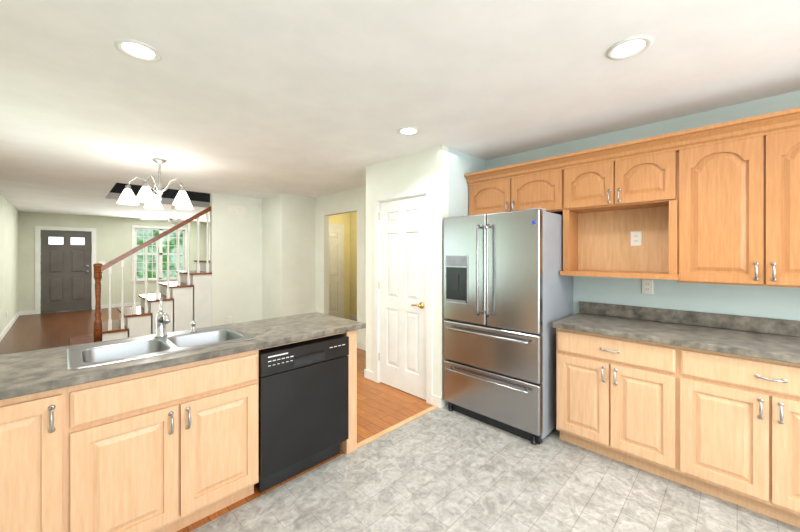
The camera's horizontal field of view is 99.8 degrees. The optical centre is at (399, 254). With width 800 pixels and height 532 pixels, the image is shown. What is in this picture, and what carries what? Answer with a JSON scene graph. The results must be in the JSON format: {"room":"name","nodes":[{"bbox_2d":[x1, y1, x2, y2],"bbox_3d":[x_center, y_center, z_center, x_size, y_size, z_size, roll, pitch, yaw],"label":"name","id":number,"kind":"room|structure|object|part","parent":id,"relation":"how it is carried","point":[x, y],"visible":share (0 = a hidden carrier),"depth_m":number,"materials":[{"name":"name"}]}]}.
{"room":"kitchen","nodes":[
{"label":"kitchen","id":0,"kind":"room"},
{"bbox_2d":[0,194,18,334],"bbox_3d":[-3.953,0.200,2.836,0.100,2.460,14.600,0,0,-45],"label":"wall","id":1,"kind":"structure","parent":0,"point":[9,258],"depth_m":6.49,"materials":[{"name":"beige paint"}]},
{"bbox_2d":[0,311,19,341],"bbox_3d":[-6.483,1.383,5.446,0.013,0.095,7.130,0,0,-45],"label":"baseboard","id":2,"kind":"structure","parent":1,"relation":"attached to","point":[11,323],"depth_m":6.43,"materials":[{"name":"white paint"}]},
{"bbox_2d":[19,211,206,310],"bbox_3d":[-7.594,0.200,9.447,4.100,2.460,0.100,0,0,-45],"label":"wall","id":3,"kind":"structure","parent":0,"point":[113,237],"depth_m":9.06,"materials":[{"name":"beige paint"}]},
{"bbox_2d":[35,226,95,313],"bbox_3d":[-8.427,0.362,8.533,1.100,2.135,0.016,0,0,-45],"label":"door frame","id":4,"kind":"structure","parent":3,"relation":"attached to","point":[37,268],"depth_m":8.19,"materials":[{"name":"white paint"}]},
{"bbox_2d":[41,230,90,312],"bbox_3d":[-8.454,0.405,8.559,0.910,2.030,0.040,0,0,-45],"label":"door leaf","id":5,"kind":"structure","parent":3,"relation":"in","point":[65,275],"depth_m":8.53,"materials":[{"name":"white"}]},
{"bbox_2d":[101,302,140,308],"bbox_3d":[-7.112,1.383,9.849,2.650,0.095,0.013,0,0,-45],"label":"baseboard","id":6,"kind":"structure","parent":3,"relation":"attached to","point":[137,303],"depth_m":9.27,"materials":[{"name":"white paint"}]},
{"bbox_2d":[131,225,187,282],"bbox_3d":[-7.046,-0.022,9.938,1.390,1.635,0.120,0,0,-45],"label":"window","id":7,"kind":"structure","parent":3,"relation":"in","point":[134,243],"depth_m":9.93,"materials":[{"name":"white paint"}]},
{"bbox_2d":[110,183,209,201],"bbox_3d":[-3.783,-2.140,6.399,2.780,2.220,2.060,0,0,-45],"label":"ceiling","id":8,"kind":"structure","parent":0,"point":[168,193],"depth_m":6.84,"materials":[{"name":"paint"}]},
{"bbox_2d":[208,222,209,259],"bbox_3d":[-4.147,0.200,8.828,0.100,2.460,5.850,0,0,-45],"label":"wall","id":9,"kind":"structure","parent":0,"point":[209,239],"depth_m":10.60,"materials":[{"name":"beige paint"}]},
{"bbox_2d":[0,305,433,531],"bbox_3d":[-3.635,1.480,6.336,5.500,0.100,10.100,0,0,-45],"label":"floor","id":10,"kind":"structure","parent":0,"point":[381,406],"depth_m":3.78,"materials":[{"name":"brown wood"}]},
{"bbox_2d":[0,388,71,531],"bbox_3d":[-1.863,0.988,1.348,0.747,0.884,0.620,0,0,-45],"label":"base cabinet","id":11,"kind":"object","parent":10,"relation":"on","point":[36,431],"depth_m":1.34,"materials":[{"name":"brown wood"}]},
{"bbox_2d":[70,206,211,344],"bbox_3d":[-3.558,0.312,5.815,3.032,2.237,0.985,0,0,-45],"label":"staircase","id":12,"kind":"structure","parent":10,"relation":"on","point":[187,298],"depth_m":5.18,"materials":[{"name":"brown wood"}]},
{"bbox_2d":[72,352,258,531],"bbox_3d":[-1.320,0.988,1.891,0.788,0.884,0.620,0,0,-45],"label":"base cabinet","id":13,"kind":"object","parent":10,"relation":"on","point":[169,442],"depth_m":1.64,"materials":[{"name":"brown wood"}]},
{"bbox_2d":[0,312,365,399],"bbox_3d":[-1.316,0.524,1.919,2.328,0.038,0.692,0,0,-45],"label":"countertop","id":14,"kind":"structure","parent":13,"relation":"on","point":[32,373],"depth_m":1.68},
{"bbox_2d":[67,325,255,369],"bbox_3d":[-1.333,0.590,1.934,0.820,0.185,0.510,0,0,-45],"label":"sink","id":15,"kind":"object","parent":14,"relation":"in","point":[94,354],"visible":0.46,"depth_m":1.92,"materials":[{"name":"silver metal"}]},
{"bbox_2d":[154,297,196,336],"bbox_3d":[-1.354,0.378,2.070,0.230,0.237,0.223,0,0,-45],"label":"faucet","id":16,"kind":"object","parent":14,"relation":"on","point":[162,319],"visible":0.98,"depth_m":2.04,"materials":[{"name":"silver metal"}]},
{"bbox_2d":[260,332,356,453],"bbox_3d":[-0.782,0.988,2.429,0.733,0.884,0.620,0,0,-45],"label":"base cabinet","id":17,"kind":"object","parent":10,"relation":"on","point":[349,445],"depth_m":2.45,"materials":[{"name":"brown wood"}]},
{"bbox_2d":[258,334,348,492],"bbox_3d":[-0.790,1.004,2.381,0.618,0.852,0.615,0,0,-45],"label":"dishwasher","id":18,"kind":"object","parent":17,"relation":"in","point":[303,405],"visible":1,"depth_m":2.14,"materials":[{"name":"plastic"}]},
{"bbox_2d":[357,405,437,447],"bbox_3d":[0.007,1.427,2.846,0.975,0.006,0.045,0,0,-45],"label":"threshold strip","id":19,"kind":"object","parent":10,"relation":"on","point":[384,432],"depth_m":2.78,"materials":[{"name":"brown wood"}]},
{"bbox_2d":[210,193,349,325],"bbox_3d":[-2.120,0.200,6.648,2.916,2.460,0.100,0,0,-45],"label":"wall","id":20,"kind":"structure","parent":0,"point":[236,255],"depth_m":5.89,"materials":[{"name":"paint"}]},
{"bbox_2d":[228,205,245,215],"bbox_3d":[-2.832,-0.770,5.858,0.300,0.160,0.009,0,0,-45],"label":"air vent","id":21,"kind":"object","parent":20,"relation":"in","point":[237,210],"visible":1,"depth_m":5.85,"materials":[{"name":"beige"}]},
{"bbox_2d":[329,227,341,317],"bbox_3d":[-1.542,0.415,7.128,0.740,2.020,0.030,0,0,-45],"label":"door leaf","id":22,"kind":"structure","parent":20,"relation":"in","point":[335,271],"depth_m":7.26,"materials":[{"name":"white paint"}]},
{"bbox_2d":[329,223,343,317],"bbox_3d":[-1.550,0.380,7.136,0.880,2.100,0.016,0,0,-45],"label":"door frame","id":23,"kind":"structure","parent":20,"relation":"attached to","point":[337,225],"depth_m":7.41,"materials":[{"name":"white paint"}]},
{"bbox_2d":[262,193,314,318],"bbox_3d":[-2.022,0.200,6.187,0.730,2.460,0.890,0,0,-45],"label":"wall","id":24,"kind":"structure","parent":0,"point":[288,254],"depth_m":5.84,"materials":[{"name":"beige paint"}]},
{"bbox_2d":[315,187,361,342],"bbox_3d":[-0.675,0.200,5.286,0.100,2.460,2.290,0,0,-45],"label":"wall","id":25,"kind":"structure","parent":0,"point":[348,201],"depth_m":5.87,"materials":[{"name":"white paint"}]},
{"bbox_2d":[357,342,365,350],"bbox_3d":[-0.288,1.383,4.817,0.013,0.095,1.080,0,0,-45],"label":"baseboard","id":26,"kind":"structure","parent":25,"relation":"attached to","point":[360,345],"depth_m":5.10,"materials":[{"name":"white paint"}]},
{"bbox_2d":[350,212,356,315],"bbox_3d":[0.035,0.200,6.484,0.100,2.460,3.180,0,0,-45],"label":"wall","id":27,"kind":"structure","parent":0,"point":[353,263],"depth_m":7.48,"materials":[{"name":"yellow paint"}]},
{"bbox_2d":[350,315,356,319],"bbox_3d":[-0.035,1.383,6.474,0.013,0.095,3.067,0,0,-45],"label":"baseboard","id":28,"kind":"structure","parent":27,"relation":"attached to","point":[353,317],"depth_m":7.46,"materials":[{"name":"white paint"}]},
{"bbox_2d":[0,0,799,222],"bbox_3d":[-2.043,-1.090,4.745,5.500,0.120,14.600,0,0,-45],"label":"ceiling","id":29,"kind":"structure","parent":0,"point":[261,99],"depth_m":2.01,"materials":[{"name":"white paint"}]},
{"bbox_2d":[114,38,161,61],"bbox_3d":[-1.315,-1.025,1.697,0.190,0.008,0.190,0,0,-45],"label":"recessed light","id":30,"kind":"object","parent":29,"relation":"in","point":[137,50],"visible":1,"depth_m":1.69,"materials":[{"name":"white paint"}]},
{"bbox_2d":[117,158,192,209],"bbox_3d":[-2.620,-0.780,3.663,0.697,0.497,0.673,0,0,-45],"label":"chandelier","id":31,"kind":"object","parent":29,"relation":"hanging from","point":[149,197],"visible":1,"depth_m":3.57,"materials":[{"name":"white glass"}]},
{"bbox_2d":[138,207,202,224],"bbox_3d":[-4.884,-0.840,7.335,1.248,0.379,1.231,0,0,-45],"label":"ceiling fan","id":32,"kind":"object","parent":29,"relation":"hanging from","point":[174,220],"visible":0.9,"depth_m":7.20,"materials":[{"name":"white paint"}]},
{"bbox_2d":[397,127,419,135],"bbox_3d":[0.071,-1.025,2.800,0.190,0.008,0.190,0,0,-45],"label":"recessed light","id":33,"kind":"object","parent":29,"relation":"in","point":[408,131],"visible":1,"depth_m":2.80,"materials":[{"name":"white paint"}]},
{"bbox_2d":[607,36,652,59],"bbox_3d":[1.138,-1.025,1.676,0.190,0.008,0.190,0,0,-45],"label":"recessed light","id":34,"kind":"object","parent":29,"relation":"in","point":[630,47],"visible":1,"depth_m":1.67,"materials":[{"name":"white paint"}]},
{"bbox_2d":[362,145,447,407],"bbox_3d":[0.026,0.200,3.576,0.115,2.460,1.120,0,0,-45],"label":"wall","id":35,"kind":"structure","parent":0,"point":[429,166],"depth_m":3.39,"materials":[{"name":"white paint"}]},
{"bbox_2d":[364,369,373,377],"bbox_3d":[-0.166,1.383,4.184,0.698,0.095,0.013,0,0,-45],"label":"baseboard","id":36,"kind":"structure","parent":35,"relation":"attached to","point":[367,373],"depth_m":3.90,"materials":[{"name":"white paint"}]},
{"bbox_3d":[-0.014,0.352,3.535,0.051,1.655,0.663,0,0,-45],"label":"pantry door knob","id":37,"kind":"part","parent":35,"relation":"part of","materials":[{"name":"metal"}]},
{"bbox_2d":[380,195,425,399],"bbox_3d":[0.034,0.418,3.548,0.035,2.008,0.682,0,0,-45],"label":"door leaf","id":38,"kind":"structure","parent":35,"relation":"in","point":[402,290],"depth_m":3.52,"materials":[{"name":"white paint"}]},
{"bbox_2d":[374,185,432,404],"bbox_3d":[0.044,0.380,3.558,0.116,2.100,0.850,0,0,-45],"label":"door frame","id":39,"kind":"structure","parent":35,"relation":"attached to","point":[427,191],"depth_m":3.27,"materials":[{"name":"white paint"}]},
{"bbox_2d":[448,147,484,216],"bbox_3d":[0.659,0.200,3.488,0.655,2.460,0.100,0,0,-45],"label":"wall","id":40,"kind":"structure","parent":0,"point":[460,164],"depth_m":3.35,"materials":[{"name":"white paint"}]},
{"bbox_2d":[190,405,799,531],"bbox_3d":[1.068,1.480,0.714,4.200,0.100,4.500,0,0,-45],"label":"floor","id":41,"kind":"structure","parent":0,"point":[443,469],"depth_m":2.01,"materials":[{"name":"tile"}]},
{"bbox_2d":[443,208,572,444],"bbox_3d":[0.951,0.537,3.042,0.812,1.785,0.893,0,0,-45],"label":"fridge","id":42,"kind":"object","parent":41,"relation":"on","point":[507,294],"visible":0.94,"depth_m":2.72,"materials":[{"name":"silver metal"}]},
{"bbox_2d":[556,329,675,481],"bbox_3d":[1.649,0.990,2.519,0.616,0.880,0.719,0,0,-45],"label":"base cabinet","id":43,"kind":"object","parent":41,"relation":"on","point":[616,397],"depth_m":2.27,"materials":[{"name":"brown wood"}]},
{"bbox_2d":[676,345,799,527],"bbox_3d":[2.173,0.990,1.996,0.616,0.880,0.761,0,0,-45],"label":"base cabinet","id":44,"kind":"object","parent":41,"relation":"on","point":[706,402],"depth_m":1.86,"materials":[{"name":"brown wood"}]},
{"bbox_2d":[552,313,799,364],"bbox_3d":[2.438,0.529,1.707,0.638,0.038,3.007,0,0,-45],"label":"countertop","id":45,"kind":"structure","parent":44,"relation":"on","point":[738,342],"depth_m":2.14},
{"bbox_2d":[485,90,799,320],"bbox_3d":[2.104,0.200,2.577,0.100,2.460,5.470,0,0,-45],"label":"wall","id":46,"kind":"structure","parent":0,"point":[766,302],"depth_m":2.50,"materials":[{"name":"blue paint"}]},
{"bbox_2d":[464,107,799,287],"bbox_3d":[2.189,-0.312,2.133,0.402,0.995,3.960,0,0,-45],"label":"upper cabinet","id":47,"kind":"object","parent":46,"relation":"attached to","point":[718,203],"visible":0.9,"depth_m":2.26,"materials":[{"name":"brown wood"}]},
{"bbox_2d":[631,231,641,245],"bbox_3d":[1.884,-0.130,2.690,0.009,0.118,0.075,0,0,-45],"label":"outlet","id":48,"kind":"object","parent":47,"relation":"attached to","point":[636,238],"visible":1,"depth_m":2.69,"materials":[{"name":"plastic"}]},
{"bbox_2d":[642,279,652,294],"bbox_3d":[1.948,0.250,2.655,0.009,0.118,0.075,0,0,-45],"label":"outlet","id":49,"kind":"object","parent":46,"relation":"attached to","point":[647,286],"visible":1,"depth_m":2.65,"materials":[{"name":"plastic"}]},
{"bbox_2d":[580,301,799,336],"bbox_3d":[2.656,0.460,1.925,0.020,0.100,3.007,0,0,-45],"label":"backsplash","id":50,"kind":"structure","parent":46,"relation":"attached to","point":[682,317],"depth_m":2.42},
{"label":"outside","id":51,"kind":"structure","parent":0,"visible":0},
{"bbox_2d":[40,229,182,312],"bbox_3d":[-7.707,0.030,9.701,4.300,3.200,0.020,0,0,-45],"label":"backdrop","id":52,"kind":"structure","parent":51,"point":[172,249],"depth_m":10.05,"materials":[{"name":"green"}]}
]}

